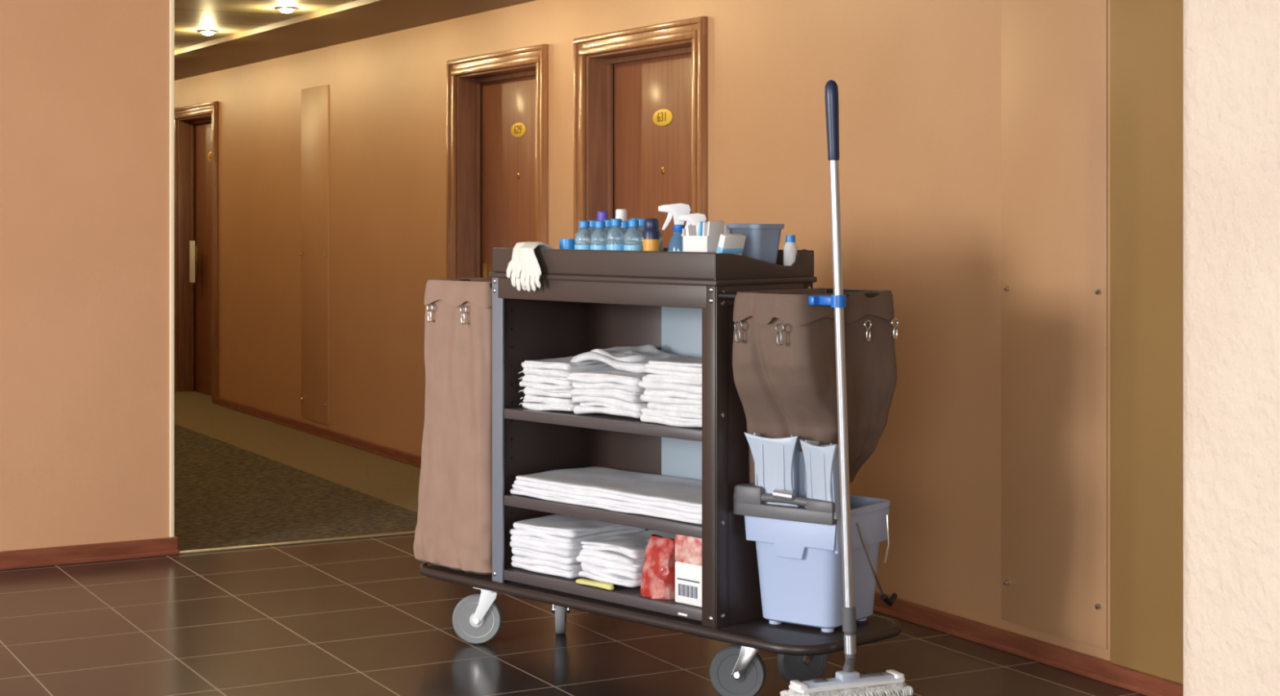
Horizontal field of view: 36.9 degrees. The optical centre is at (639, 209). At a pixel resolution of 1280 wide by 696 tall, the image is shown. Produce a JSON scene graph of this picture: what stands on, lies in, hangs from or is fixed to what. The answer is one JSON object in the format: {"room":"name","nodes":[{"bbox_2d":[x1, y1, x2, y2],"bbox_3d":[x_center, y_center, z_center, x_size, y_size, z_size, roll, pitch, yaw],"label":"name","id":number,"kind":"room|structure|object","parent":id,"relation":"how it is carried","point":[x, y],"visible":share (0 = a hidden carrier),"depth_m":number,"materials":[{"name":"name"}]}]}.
{"room":"hotel corridor","nodes":[
{"label":"hotel corridor","id":0,"kind":"room"},
{"bbox_2d":[0,0,169,551],"bbox_3d":[-8.366,0.020,10.129,9.030,2.700,10.600,0,0,-29],"label":"wall","id":1,"kind":"structure","parent":0,"point":[85,84],"depth_m":7.48,"materials":[{"name":"orange paint"}]},
{"bbox_2d":[0,535,179,569],"bbox_3d":[-8.350,1.336,10.122,9.050,0.068,10.628,0,0,-29],"label":"baseboard","id":2,"kind":"structure","parent":1,"relation":"attached to","point":[115,550],"depth_m":7.46,"materials":[{"name":"brown wood"}]},
{"bbox_2d":[169,0,174,537],"bbox_3d":[-1.866,-0.014,7.643,0.018,2.632,0.020,0,0,-29],"label":"trim","id":3,"kind":"structure","parent":1,"relation":"attached to","point":[171,2],"depth_m":7.63,"materials":[{"name":"beige"}]},
{"bbox_2d":[174,390,420,550],"bbox_3d":[-3.513,1.428,12.666,2.180,0.124,10.400,0,0,-29],"label":"floor","id":4,"kind":"structure","parent":0,"point":[241,478],"depth_m":9.51,"materials":[{"name":"brown carpet"}]},
{"bbox_2d":[174,0,536,80],"bbox_3d":[-4.446,-1.165,5.092,11.080,0.370,23.200,0,0,-29],"label":"ceiling","id":5,"kind":"structure","parent":0,"point":[251,31],"depth_m":10.21,"materials":[{"name":"brown paint"}]},
{"bbox_2d":[196,30,218,35],"bbox_3d":[-2.439,-0.997,10.826,0.124,0.026,0.124,0,0,-29],"label":"recessed light","id":6,"kind":"object","parent":5,"relation":"in","point":[204,32],"depth_m":10.80,"materials":[{"name":"white glass"}]},
{"bbox_2d":[274,6,298,13],"bbox_3d":[-1.768,-0.997,9.597,0.124,0.026,0.124,0,0,-29],"label":"recessed light","id":7,"kind":"object","parent":5,"relation":"in","point":[282,9],"depth_m":9.57,"materials":[{"name":"white glass"}]},
{"bbox_2d":[0,533,1146,695],"bbox_3d":[-1.905,1.430,0.441,11.080,0.120,12.600,0,0,-29],"label":"floor","id":8,"kind":"structure","parent":0,"point":[357,616],"depth_m":6.08,"materials":[{"name":"tile"}]},
{"bbox_2d":[179,530,414,553],"bbox_3d":[-1.060,1.366,8.082,1.830,0.008,0.030,0,0,-29],"label":"trim","id":9,"kind":"structure","parent":8,"relation":"on","point":[406,531],"depth_m":7.87,"materials":[{"name":"gold metal"}]},
{"bbox_2d":[413,247,901,695],"bbox_3d":[-0.002,0.742,5.826,0.522,1.256,1.729,0,0,-45],"label":"cart","id":10,"kind":"object","parent":8,"relation":"on","point":[767,353],"visible":0.76,"depth_m":5.62,"materials":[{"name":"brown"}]},
{"bbox_2d":[506,241,537,290],"bbox_3d":[-0.337,0.173,5.913,0.114,0.151,0.113,0,0,-45],"label":"glove","id":11,"kind":"object","parent":10,"relation":"on","point":[513,264],"visible":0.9,"depth_m":5.89,"materials":[{"name":"white"}]},
{"bbox_2d":[515,241,555,291],"bbox_3d":[-0.301,0.173,5.868,0.126,0.151,0.116,0,0,-45],"label":"glove","id":12,"kind":"object","parent":10,"relation":"on","point":[528,264],"visible":0.94,"depth_m":5.83,"materials":[{"name":"white"}]},
{"bbox_2d":[559,238,575,248],"bbox_3d":[-0.223,0.137,5.924,0.056,0.094,0.056,0,0,-45],"label":"cap","id":13,"kind":"object","parent":10,"relation":"on","point":[564,243],"visible":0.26,"depth_m":5.90,"materials":[{"name":"blue plastic"}]},
{"bbox_2d":[518,356,617,411],"bbox_3d":[-0.193,0.539,6.009,0.332,0.160,0.276,0,0,-45],"label":"folded towels","id":14,"kind":"object","parent":10,"relation":"on","point":[550,387],"visible":0.56,"depth_m":5.88,"materials":[{"name":"fabric"}]},
{"bbox_2d":[508,513,644,577],"bbox_3d":[-0.191,1.043,6.010,0.357,0.156,0.311,0,0,-45],"label":"towel stack","id":15,"kind":"object","parent":10,"relation":"on","point":[548,544],"visible":0.66,"depth_m":5.89,"materials":[{"name":"white fabric"}]},
{"bbox_2d":[574,220,591,249],"bbox_3d":[-0.170,0.109,5.857,0.059,0.150,0.059,0,0,-45],"label":"water bottle","id":16,"kind":"object","parent":10,"relation":"on","point":[583,236],"visible":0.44,"depth_m":5.83,"materials":[{"name":"blue"}]},
{"bbox_2d":[588,220,595,232],"bbox_3d":[-0.145,0.108,5.931,0.059,0.151,0.059,0,0,-45],"label":"water bottle","id":17,"kind":"object","parent":10,"relation":"on","point":[592,228],"visible":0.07,"depth_m":5.92,"materials":[{"name":"blue plastic"}]},
{"bbox_2d":[576,577,614,590],"bbox_3d":[-0.132,1.110,5.688,0.028,0.018,0.153,0,0,-45],"label":"cleaning cloth","id":18,"kind":"object","parent":10,"relation":"on","point":[595,584],"visible":1,"depth_m":5.68,"materials":[{"name":"yellow fabric"}]},
{"bbox_2d":[590,220,607,249],"bbox_3d":[-0.121,0.108,5.807,0.059,0.150,0.059,0,0,-45],"label":"water bottle","id":19,"kind":"object","parent":10,"relation":"on","point":[598,236],"visible":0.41,"depth_m":5.79,"materials":[{"name":"blue"}]},
{"bbox_2d":[596,211,608,220],"bbox_3d":[-0.119,0.094,6.118,0.060,0.179,0.060,0,0,-45],"label":"bottle","id":20,"kind":"object","parent":10,"relation":"on","point":[601,215],"visible":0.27,"depth_m":6.10,"materials":[{"name":"purple plastic"}]},
{"bbox_2d":[510,466,702,524],"bbox_3d":[0.011,0.857,5.808,0.358,0.063,0.868,0,0,-45],"label":"sheet","id":21,"kind":"object","parent":10,"relation":"on","point":[652,495],"visible":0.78,"depth_m":5.76,"materials":[{"name":"white fabric"}]},
{"bbox_2d":[604,219,611,231],"bbox_3d":[-0.096,0.107,5.881,0.059,0.153,0.059,0,0,-45],"label":"water bottle","id":22,"kind":"object","parent":10,"relation":"on","point":[608,225],"visible":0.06,"depth_m":5.87,"materials":[{"name":"blue plastic"}]},
{"bbox_2d":[568,368,648,418],"bbox_3d":[-0.005,0.547,5.806,0.341,0.136,0.324,0,0,-45],"label":"folded towels","id":23,"kind":"object","parent":10,"relation":"on","point":[615,391],"visible":0.59,"depth_m":5.68,"materials":[{"name":"fabric"}]},
{"bbox_2d":[573,346,691,373],"bbox_3d":[-0.013,0.452,5.873,0.281,0.070,0.373,0,0,-45],"label":"towel","id":24,"kind":"object","parent":23,"relation":"on","point":[633,359],"visible":0.81,"depth_m":5.82,"materials":[{"name":"fabric"}]},
{"bbox_2d":[606,218,625,250],"bbox_3d":[-0.072,0.105,5.757,0.059,0.157,0.059,0,0,-45],"label":"water bottle","id":25,"kind":"object","parent":10,"relation":"on","point":[615,233],"visible":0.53,"depth_m":5.74,"materials":[{"name":"blue"}]},
{"bbox_2d":[615,208,626,221],"bbox_3d":[-0.059,0.090,6.072,0.060,0.186,0.060,0,0,-45],"label":"bottle","id":26,"kind":"object","parent":10,"relation":"on","point":[621,214],"visible":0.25,"depth_m":6.06,"materials":[{"name":"white plastic"}]},
{"bbox_2d":[620,221,628,232],"bbox_3d":[-0.047,0.109,5.831,0.059,0.150,0.059,0,0,-45],"label":"water bottle","id":27,"kind":"object","parent":10,"relation":"on","point":[624,225],"visible":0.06,"depth_m":5.82,"materials":[{"name":"blue plastic"}]},
{"bbox_2d":[575,529,675,586],"bbox_3d":[0.011,1.049,5.808,0.358,0.125,0.279,0,0,-45],"label":"towel stack","id":28,"kind":"object","parent":10,"relation":"on","point":[620,558],"visible":0.55,"depth_m":5.70,"materials":[{"name":"white fabric"}]},
{"bbox_2d":[623,219,643,250],"bbox_3d":[-0.019,0.106,5.718,0.059,0.154,0.059,0,0,-45],"label":"water bottle","id":29,"kind":"object","parent":10,"relation":"on","point":[633,237],"visible":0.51,"depth_m":5.70,"materials":[{"name":"blue"}]},
{"bbox_2d":[636,218,644,242],"bbox_3d":[0.006,0.105,5.785,0.059,0.157,0.059,0,0,-45],"label":"water bottle","id":30,"kind":"object","parent":10,"relation":"on","point":[641,227],"visible":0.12,"depth_m":5.77,"materials":[{"name":"blue plastic"}]},
{"bbox_2d":[643,218,659,251],"bbox_3d":[0.034,0.104,5.678,0.051,0.158,0.051,0,0,-45],"label":"aerosol can","id":31,"kind":"object","parent":10,"relation":"on","point":[651,232],"visible":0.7,"depth_m":5.66,"materials":[{"name":"blue"}]},
{"bbox_2d":[638,536,675,599],"bbox_3d":[0.068,1.034,5.576,0.116,0.168,0.135,0,0,-45],"label":"pouch","id":32,"kind":"object","parent":10,"relation":"on","point":[657,578],"visible":0.66,"depth_m":5.53,"materials":[{"name":"red plastic"}]},
{"bbox_2d":[658,228,663,251],"bbox_3d":[0.042,0.108,5.855,0.059,0.151,0.059,0,0,-45],"label":"water bottle","id":33,"kind":"object","parent":10,"relation":"on","point":[661,246],"visible":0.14,"depth_m":5.84,"materials":[{"name":"blue"}]},
{"bbox_2d":[637,355,702,427],"bbox_3d":[0.210,0.526,5.596,0.349,0.187,0.291,0,0,-45],"label":"folded towels","id":34,"kind":"object","parent":10,"relation":"on","point":[673,389],"visible":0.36,"depth_m":5.49,"materials":[{"name":"fabric"}]},
{"bbox_2d":[657,203,690,251],"bbox_3d":[0.102,0.082,5.667,0.096,0.204,0.066,0,0,0],"label":"spray bottle","id":35,"kind":"object","parent":10,"relation":"on","point":[675,244],"visible":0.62,"depth_m":5.65,"materials":[{"name":"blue plastic"}]},
{"bbox_2d":[675,533,702,606],"bbox_3d":[0.167,1.020,5.457,0.082,0.196,0.118,0,0,-45],"label":"carton","id":36,"kind":"object","parent":10,"relation":"on","point":[688,548],"visible":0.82,"depth_m":5.43,"materials":[{"name":"white cardboard"}]},
{"bbox_2d":[678,213,706,235],"bbox_3d":[0.153,0.096,5.603,0.082,0.175,0.057,0,0,0],"label":"spray bottle","id":37,"kind":"object","parent":10,"relation":"on","point":[693,219],"visible":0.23,"depth_m":5.59,"materials":[{"name":"white plastic"}]},
{"bbox_2d":[682,221,726,252],"bbox_3d":[0.185,0.108,5.497,0.090,0.152,0.090,0,0,39],"label":"carton","id":38,"kind":"object","parent":10,"relation":"on","point":[704,237],"visible":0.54,"depth_m":5.46,"materials":[{"name":"white cardboard"}]},
{"bbox_2d":[716,233,746,255],"bbox_3d":[0.253,0.125,5.439,0.081,0.115,0.057,0,0,-39],"label":"soap box","id":39,"kind":"object","parent":10,"relation":"on","point":[733,243],"visible":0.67,"depth_m":5.42,"materials":[{"name":"white cardboard"}]},
{"bbox_2d":[726,223,784,264],"bbox_3d":[0.337,0.112,5.606,0.132,0.143,0.132,0,0,-45],"label":"plastic tub","id":40,"kind":"object","parent":10,"relation":"on","point":[762,242],"visible":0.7,"depth_m":5.56,"materials":[{"name":"blue"}]},
{"bbox_2d":[783,234,797,265],"bbox_3d":[0.438,0.128,5.589,0.040,0.111,0.040,0,0,-45],"label":"shampoo bottle","id":41,"kind":"object","parent":10,"relation":"on","point":[790,248],"visible":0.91,"depth_m":5.57,"materials":[{"name":"white plastic"}]},
{"bbox_2d":[744,494,897,631],"bbox_3d":[0.515,0.991,5.401,0.345,0.337,0.328,0,0,36],"label":"bucket","id":42,"kind":"object","parent":10,"relation":"on","point":[800,563],"visible":0.8,"depth_m":5.31,"materials":[{"name":"blue plastic"}]},
{"bbox_2d":[733,431,840,524],"bbox_3d":[0.451,0.735,5.341,0.240,0.232,0.374,0,0,-45],"label":"mop wringer","id":43,"kind":"object","parent":42,"relation":"on","point":[791,483],"visible":0.98,"depth_m":5.28,"materials":[{"name":"grey plastic"}]},
{"bbox_2d":[780,80,913,695],"bbox_3d":[0.536,0.470,5.092,0.358,1.626,0.192,0,0,-24],"label":"mop","id":44,"kind":"object","parent":10,"relation":"attached to","point":[847,681],"visible":1,"depth_m":5.08,"materials":[{"name":"silver metal"}]},
{"bbox_2d":[174,0,1182,683],"bbox_3d":[-0.150,0.020,8.578,0.238,2.700,21.200,0,0,-29],"label":"wall","id":45,"kind":"structure","parent":0,"point":[1011,171],"depth_m":6.39,"materials":[{"name":"paint"}]},
{"bbox_2d":[174,101,218,403],"bbox_3d":[-3.170,0.302,14.068,0.234,2.136,1.130,0,0,-29],"label":"door","id":46,"kind":"structure","parent":45,"relation":"in","point":[196,126],"depth_m":14.42,"materials":[{"name":"brown wood"}]},
{"bbox_2d":[189,240,195,282],"bbox_3d":[-3.329,0.385,14.273,0.008,0.310,0.140,0,0,-29],"label":"door handle","id":47,"kind":"object","parent":46,"relation":"attached to","point":[192,243],"visible":1,"depth_m":14.27,"materials":[{"name":"gold metal"}]},
{"bbox_2d":[446,44,548,278],"bbox_3d":[-0.620,0.302,9.401,0.234,2.136,1.131,0,0,-29],"label":"door","id":48,"kind":"structure","parent":45,"relation":"in","point":[497,103],"depth_m":9.63,"materials":[{"name":"brown wood"}]},
{"bbox_2d":[573,16,707,247],"bbox_3d":[0.073,0.302,8.133,0.234,2.136,1.124,0,0,-29],"label":"door","id":49,"kind":"structure","parent":45,"relation":"in","point":[640,95],"depth_m":8.26,"materials":[{"name":"brown wood"}]},
{"bbox_2d":[214,395,1182,695],"bbox_3d":[-0.253,1.341,8.522,0.032,0.058,21.200,0,0,-29],"label":"baseboard","id":50,"kind":"structure","parent":45,"relation":"attached to","point":[1067,659],"depth_m":6.06,"materials":[{"name":"brown wood"}]},
{"bbox_2d":[1182,0,1279,695],"bbox_3d":[1.390,0.070,1.022,0.220,2.600,2.860,0,0,-29],"label":"wall","id":51,"kind":"structure","parent":0,"point":[1231,48],"depth_m":2.14,"materials":[{"name":"beige paint"}]}
]}

